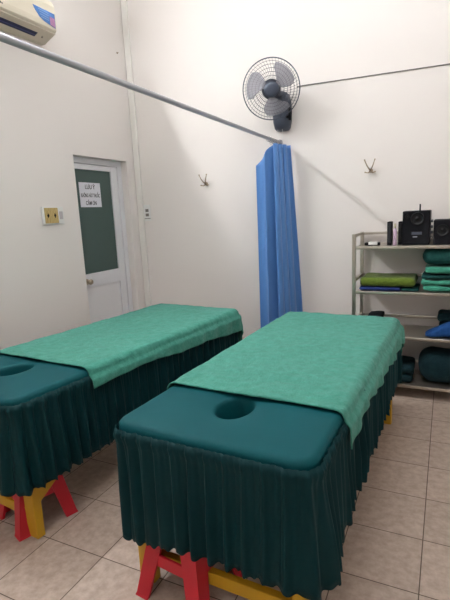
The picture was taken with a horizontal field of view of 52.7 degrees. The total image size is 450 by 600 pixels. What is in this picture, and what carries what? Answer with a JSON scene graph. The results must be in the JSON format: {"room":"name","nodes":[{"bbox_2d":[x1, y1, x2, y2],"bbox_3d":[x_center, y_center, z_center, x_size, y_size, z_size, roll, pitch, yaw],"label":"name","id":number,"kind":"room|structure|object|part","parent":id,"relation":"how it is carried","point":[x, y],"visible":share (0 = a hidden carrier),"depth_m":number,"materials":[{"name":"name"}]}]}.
{"room":"massage room","nodes":[
{"label":"massage room","id":0,"kind":"room"},
{"bbox_2d":[0,0,145,349],"bbox_3d":[-2.023,-0.786,2.287,0.200,3.650,4.920,2,12,26],"label":"wall","id":1,"kind":"structure","parent":0,"point":[52,113],"depth_m":3.52,"materials":[{"name":"paint"}]},
{"bbox_2d":[0,0,56,45],"bbox_3d":[-1.458,-1.928,2.927,0.174,0.272,0.805,2,12,26],"label":"air conditioner","id":2,"kind":"object","parent":1,"relation":"attached to","point":[34,21],"visible":1,"depth_m":3.09,"materials":[{"name":"beige plastic"}]},
{"bbox_2d":[0,17,37,35],"bbox_3d":[-1.465,-1.808,2.914,0.040,0.020,0.630,2,12,26],"label":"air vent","id":3,"kind":"object","parent":2,"relation":"attached to","point":[9,23],"depth_m":3.06,"materials":[{"name":"blue"}]},
{"bbox_2d":[41,207,64,224],"bbox_3d":[-1.322,-0.650,3.494,0.021,0.132,0.210,2,12,26],"label":"panel","id":4,"kind":"object","parent":1,"relation":"attached to","point":[50,215],"visible":1,"depth_m":3.48,"materials":[{"name":"white plastic"}]},
{"bbox_2d":[73,156,132,322],"bbox_3d":[-1.104,-0.303,4.185,0.121,1.914,0.690,2,12,26],"label":"door","id":5,"kind":"structure","parent":1,"relation":"in","point":[103,229],"depth_m":4.19,"materials":[{"name":"white wood"}]},
{"bbox_3d":[-1.183,-0.157,3.965,0.061,0.052,0.052,2,12,26],"label":"knob","id":6,"kind":"part","parent":5,"relation":"part of","materials":[{"name":"gold metal"}]},
{"bbox_2d":[78,182,101,206],"bbox_3d":[-1.183,-0.924,3.998,0.002,0.210,0.266,2,12,26],"label":"paper notice","id":7,"kind":"object","parent":5,"relation":"attached to","point":[90,194],"visible":1,"depth_m":3.99,"materials":[{"name":"white paper"}]},
{"bbox_3d":[-1.159,-0.702,4.083,0.012,0.897,0.480,2,12,26],"label":"glass pane","id":8,"kind":"part","parent":5,"relation":"part of","materials":[{"name":"green glass"}]},
{"bbox_3d":[-1.117,0.191,4.251,0.018,0.680,0.480,2,12,26],"label":"panel","id":9,"kind":"part","parent":5,"relation":"part of","materials":[{"name":"white wood"}]},
{"bbox_2d":[0,387,449,599],"bbox_3d":[-0.075,1.119,1.801,4.270,0.100,5.040,2,12,26],"label":"floor","id":10,"kind":"structure","parent":0,"point":[396,546],"depth_m":1.98,"materials":[{"name":"tile"}]},
{"bbox_2d":[0,475,77,541],"bbox_3d":[-0.916,0.869,2.172,0.281,0.335,0.281,8,15,44],"label":"plastic stool","id":11,"kind":"object","parent":10,"relation":"on","point":[59,487],"visible":0.25,"depth_m":2.14,"materials":[{"name":"red plastic"}]},
{"bbox_3d":[-1.046,0.905,2.179,0.134,0.275,0.098,-3,11,0],"label":"leg","id":12,"kind":"part","parent":11,"relation":"part of","materials":[{"name":"red plastic"}]},
{"bbox_3d":[-0.914,0.923,2.048,0.098,0.275,0.134,-3,11,0],"label":"leg","id":13,"kind":"part","parent":11,"relation":"part of","materials":[{"name":"red plastic"}]},
{"bbox_3d":[-0.803,0.893,2.177,0.123,0.275,0.123,8,15,44],"label":"leg","id":14,"kind":"part","parent":11,"relation":"part of","materials":[{"name":"red plastic"}]},
{"bbox_2d":[0,332,238,538],"bbox_3d":[-0.685,0.557,2.843,0.836,0.679,1.929,4,12,32],"label":"bed","id":15,"kind":"object","parent":10,"relation":"on","point":[53,418],"visible":0.48,"depth_m":2.08,"materials":[{"name":"teal fabric"}]},
{"bbox_3d":[-0.862,0.775,1.998,0.068,0.578,0.040,4,12,32],"label":"leg","id":16,"kind":"part","parent":15,"relation":"part of","materials":[{"name":"yellow paint"}]},
{"bbox_2d":[0,303,243,388],"bbox_3d":[-0.581,0.332,2.998,0.825,0.342,1.508,4,12,32],"label":"bath towel","id":17,"kind":"object","parent":15,"relation":"on","point":[108,349],"visible":0.99,"depth_m":2.72,"materials":[{"name":"green fabric"}]},
{"bbox_2d":[136,545,241,599],"bbox_3d":[-0.132,0.917,1.711,0.306,0.335,0.306,4,13,32],"label":"plastic stool","id":18,"kind":"object","parent":10,"relation":"on","point":[194,575],"visible":0.27,"depth_m":1.60,"materials":[{"name":"red plastic"}]},
{"bbox_3d":[-0.277,0.959,1.686,0.134,0.275,0.098,-5,11,-12],"label":"leg","id":19,"kind":"part","parent":18,"relation":"part of","materials":[{"name":"red plastic"}]},
{"bbox_3d":[-0.099,0.972,1.573,0.098,0.275,0.134,-5,11,-12],"label":"leg","id":20,"kind":"part","parent":18,"relation":"part of","materials":[{"name":"red plastic"}]},
{"bbox_3d":[0.015,0.934,1.747,0.134,0.275,0.098,-5,11,-12],"label":"leg","id":21,"kind":"part","parent":18,"relation":"part of","materials":[{"name":"red plastic"}]},
{"bbox_2d":[113,335,402,599],"bbox_3d":[0.359,0.609,2.289,0.861,0.679,1.935,3,12,28],"label":"bed","id":22,"kind":"object","parent":10,"relation":"on","point":[264,489],"visible":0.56,"depth_m":1.48,"materials":[{"name":"teal fabric"}]},
{"bbox_3d":[-0.304,0.799,1.723,0.068,0.578,0.040,3,12,28],"label":"leg","id":23,"kind":"part","parent":22,"relation":"part of","materials":[{"name":"yellow paint"}]},
{"bbox_2d":[167,311,404,448],"bbox_3d":[0.442,0.365,2.434,0.830,0.299,1.544,3,12,28],"label":"bath towel","id":24,"kind":"object","parent":22,"relation":"on","point":[320,360],"visible":0.96,"depth_m":2.10,"materials":[{"name":"green fabric"}]},
{"bbox_3d":[0.248,0.827,1.433,0.068,0.578,0.040,3,12,28],"label":"leg","id":25,"kind":"part","parent":22,"relation":"part of","materials":[{"name":"yellow paint"}]},
{"bbox_3d":[1.032,0.513,2.898,0.068,0.578,0.040,3,12,28],"label":"leg","id":26,"kind":"part","parent":22,"relation":"part of","materials":[{"name":"yellow paint"}]},
{"bbox_2d":[352,230,449,392],"bbox_3d":[1.567,0.105,3.261,1.218,1.195,0.375,2,12,26],"label":"metal shelf","id":27,"kind":"object","parent":10,"relation":"on","point":[412,332],"visible":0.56,"depth_m":3.28,"materials":[{"name":"silver metal"}]},
{"bbox_3d":[0.955,0.115,3.366,0.026,1.195,0.026,2,12,26],"label":"post","id":28,"kind":"part","parent":27,"relation":"part of","materials":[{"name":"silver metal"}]},
{"bbox_3d":[1.106,0.050,3.674,0.026,1.195,0.026,2,12,26],"label":"post","id":29,"kind":"part","parent":27,"relation":"part of","materials":[{"name":"silver metal"}]},
{"bbox_2d":[365,242,379,245],"bbox_3d":[1.061,-0.406,3.269,0.105,0.027,0.042,2,12,26],"label":"remote control","id":30,"kind":"object","parent":27,"relation":"on","point":[366,243],"visible":1,"depth_m":3.25,"materials":[{"name":"white plastic"}]},
{"bbox_2d":[368,311,384,316],"bbox_3d":[1.137,0.163,3.440,0.123,0.129,0.214,2,12,26],"label":"folded cloth","id":31,"kind":"object","parent":27,"relation":"on","point":[372,313],"visible":0.16,"depth_m":3.42,"materials":[{"name":"black fabric"}]},
{"bbox_2d":[359,285,401,290],"bbox_3d":[1.166,-0.104,3.379,0.286,0.026,0.281,2,12,26],"label":"folded cloth","id":32,"kind":"object","parent":27,"relation":"on","point":[385,288],"visible":0.47,"depth_m":3.27,"materials":[{"name":"blue fabric"}]},
{"bbox_2d":[360,273,417,286],"bbox_3d":[1.212,-0.152,3.357,0.382,0.068,0.304,2,12,26],"label":"folded towel","id":33,"kind":"object","parent":32,"relation":"on","point":[370,279],"visible":1,"depth_m":3.26,"materials":[{"name":"green fabric"}]},
{"bbox_2d":[387,221,392,244],"bbox_3d":[1.175,-0.476,3.235,0.030,0.165,0.093,2,12,26],"label":"speaker","id":34,"kind":"object","parent":27,"relation":"on","point":[390,223],"visible":1,"depth_m":3.20},
{"bbox_2d":[387,223,390,242],"bbox_3d":[1.156,-0.472,3.195,0.022,0.135,0.004,2,12,26],"label":"grille","id":35,"kind":"object","parent":34,"relation":"attached to","point":[388,224],"depth_m":3.19,"materials":[{"name":"black"}]},
{"bbox_2d":[393,223,396,244],"bbox_3d":[1.192,-0.461,3.186,0.025,0.152,0.025,2,12,26],"label":"spray bottle","id":36,"kind":"object","parent":27,"relation":"on","point":[394,230],"visible":1,"depth_m":3.18,"materials":[{"name":"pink plastic"}]},
{"bbox_3d":[1.614,-0.501,3.307,1.164,0.020,0.018,2,12,26],"label":"rail","id":37,"kind":"part","parent":27,"relation":"part of","materials":[{"name":"silver metal"}]},
{"bbox_3d":[1.646,0.134,3.426,1.164,0.020,0.018,2,12,26],"label":"rail","id":38,"kind":"part","parent":27,"relation":"part of","materials":[{"name":"silver metal"}]},
{"bbox_2d":[398,221,402,244],"bbox_3d":[1.258,-0.481,3.250,0.028,0.162,0.103,2,12,26],"label":"speaker","id":39,"kind":"object","parent":27,"relation":"on","point":[399,222],"visible":0.89,"depth_m":3.21},
{"bbox_2d":[398,223,401,241],"bbox_3d":[1.236,-0.476,3.206,0.020,0.130,0.004,2,12,26],"label":"grille","id":40,"kind":"object","parent":39,"relation":"attached to","point":[399,224],"depth_m":3.21,"materials":[{"name":"black"}]},
{"bbox_2d":[402,355,414,381],"bbox_3d":[1.286,0.513,3.472,0.306,0.127,0.297,2,12,26],"label":"folded blanket","id":41,"kind":"object","parent":27,"relation":"on","point":[408,363],"visible":0.38,"depth_m":3.32,"materials":[{"name":"teal fabric"}]},
{"bbox_2d":[402,283,419,290],"bbox_3d":[1.353,-0.095,3.299,0.111,0.020,0.264,2,12,26],"label":"folded cloth","id":42,"kind":"object","parent":27,"relation":"on","point":[415,287],"visible":0.72,"depth_m":3.20,"materials":[{"name":"teal fabric"}]},
{"bbox_2d":[402,204,432,244],"bbox_3d":[1.371,-0.539,3.220,0.194,0.276,0.247,2,12,26],"label":"subwoofer","id":43,"kind":"object","parent":27,"relation":"on","point":[416,225],"visible":1,"depth_m":3.12,"materials":[{"name":"black plastic"}]},
{"bbox_2d":[418,346,449,382],"bbox_3d":[1.639,0.471,3.289,0.441,0.231,0.298,2,12,26],"label":"rolled blanket","id":44,"kind":"object","parent":27,"relation":"on","point":[433,362],"visible":1,"depth_m":3.23,"materials":[{"name":"teal fabric"}]},
{"bbox_2d":[421,278,449,290],"bbox_3d":[1.596,-0.119,3.176,0.405,0.084,0.296,2,12,26],"label":"folded towel","id":45,"kind":"object","parent":27,"relation":"on","point":[430,284],"visible":0.86,"depth_m":3.11,"materials":[{"name":"green fabric"}]},
{"bbox_2d":[422,271,449,278],"bbox_3d":[1.594,-0.177,3.171,0.397,0.027,0.290,2,12,26],"label":"folded towel","id":46,"kind":"object","parent":45,"relation":"on","point":[424,275],"visible":0.69,"depth_m":3.11,"materials":[{"name":"green fabric"}]},
{"bbox_2d":[425,264,449,273],"bbox_3d":[1.599,-0.222,3.148,0.385,0.050,0.296,2,12,26],"label":"folded towel","id":47,"kind":"object","parent":46,"relation":"on","point":[430,268],"visible":0.95,"depth_m":3.09,"materials":[{"name":"green fabric"}]},
{"bbox_2d":[423,249,449,263],"bbox_3d":[1.601,-0.310,3.143,0.429,0.116,0.301,2,12,26],"label":"folded blanket","id":48,"kind":"object","parent":47,"relation":"on","point":[430,256],"visible":0.81,"depth_m":3.07,"materials":[{"name":"green fabric"}]},
{"bbox_2d":[425,321,449,336],"bbox_3d":[1.583,0.203,3.151,0.354,0.112,0.120,2,12,26],"label":"folded cloth","id":49,"kind":"object","parent":27,"relation":"on","point":[443,330],"visible":1,"depth_m":3.15,"materials":[{"name":"fabric"}]},
{"bbox_2d":[433,219,449,243],"bbox_3d":[1.533,-0.474,3.131,0.170,0.165,0.207,2,12,26],"label":"speaker box","id":50,"kind":"object","parent":27,"relation":"on","point":[441,231],"visible":1,"depth_m":3.06,"materials":[{"name":"black plastic"}]},
{"bbox_2d":[437,309,449,324],"bbox_3d":[1.712,0.154,3.266,0.337,0.153,0.183,2,12,26],"label":"folded cloth","id":51,"kind":"object","parent":27,"relation":"on","point":[443,316],"visible":0.73,"depth_m":3.25,"materials":[{"name":"fabric"}]},
{"bbox_2d":[127,0,449,369],"bbox_3d":[0.900,-1.181,3.625,4.270,3.650,0.120,2,12,26],"label":"wall","id":52,"kind":"structure","parent":0,"point":[202,241],"depth_m":3.70,"materials":[{"name":"paint"}]},
{"bbox_2d":[120,0,151,306],"bbox_3d":[-0.842,-1.237,4.386,0.060,3.648,0.025,2,12,26],"label":"pipe","id":53,"kind":"object","parent":52,"relation":"attached to","point":[124,5],"visible":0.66,"depth_m":4.34,"materials":[{"name":"white plastic"}]},
{"bbox_2d":[0,32,281,143],"bbox_3d":[-0.565,-0.848,1.626,0.052,0.052,4.798,2,12,25],"label":"rail","id":54,"kind":"object","parent":52,"relation":"attached to","point":[4,38],"visible":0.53,"depth_m":1.80,"materials":[{"name":"grey metal"}]},
{"bbox_2d":[256,137,302,327],"bbox_3d":[0.462,-0.448,3.735,0.354,1.692,0.201,-12,14,-42],"label":"curtain","id":55,"kind":"object","parent":54,"relation":"hanging from","point":[279,265],"visible":0.84,"depth_m":3.68,"materials":[{"name":"blue fabric"}]},
{"bbox_2d":[144,205,150,220],"bbox_3d":[-0.757,-0.849,4.434,0.074,0.156,0.012,2,12,26],"label":"wall socket","id":56,"kind":"object","parent":52,"relation":"attached to","point":[147,211],"visible":1,"depth_m":4.43,"materials":[{"name":"white plastic"}]},
{"bbox_2d":[198,174,208,185],"bbox_3d":[-0.184,-1.073,4.071,0.086,0.104,0.072,2,12,26],"label":"coat hook","id":57,"kind":"object","parent":52,"relation":"attached to","point":[205,182],"visible":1,"depth_m":4.07,"materials":[{"name":"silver metal"}]},
{"bbox_2d":[242,57,299,144],"bbox_3d":[0.396,-1.503,3.513,0.407,0.612,0.393,2,12,26],"label":"wall fan","id":58,"kind":"object","parent":52,"relation":"attached to","point":[278,105],"visible":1,"depth_m":3.40,"materials":[{"name":"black plastic"}]},
{"bbox_3d":[0.239,-1.606,3.400,0.158,0.185,0.037,-3,11,1],"label":"blade","id":59,"kind":"part","parent":58,"relation":"part of","materials":[{"name":"grey plastic"}]},
{"bbox_3d":[0.390,-1.480,3.440,0.203,0.143,0.066,0,11,16],"label":"blade","id":60,"kind":"part","parent":58,"relation":"part of","materials":[{"name":"grey plastic"}]},
{"bbox_3d":[0.440,-1.670,3.358,0.151,0.160,0.081,-2,11,7],"label":"blade","id":61,"kind":"part","parent":58,"relation":"part of","materials":[{"name":"grey plastic"}]},
{"bbox_3d":[0.507,-1.472,3.595,0.028,0.097,0.051,-11,13,-36],"label":"swing knob","id":62,"kind":"part","parent":58,"relation":"part of","materials":[{"name":"black plastic"}]},
{"bbox_2d":[364,158,375,172],"bbox_3d":[1.103,-1.016,3.450,0.086,0.104,0.072,2,12,26],"label":"coat hook","id":63,"kind":"object","parent":52,"relation":"attached to","point":[370,169],"visible":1,"depth_m":3.45,"materials":[{"name":"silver metal"}]},
{"bbox_2d":[297,63,449,86],"bbox_3d":[1.615,-1.625,3.103,2.319,0.059,0.016,2,12,26],"label":"power cable","id":64,"kind":"object","parent":52,"relation":"attached to","point":[448,63],"visible":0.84,"depth_m":3.34,"materials":[{"name":"grey plastic"}]}
]}

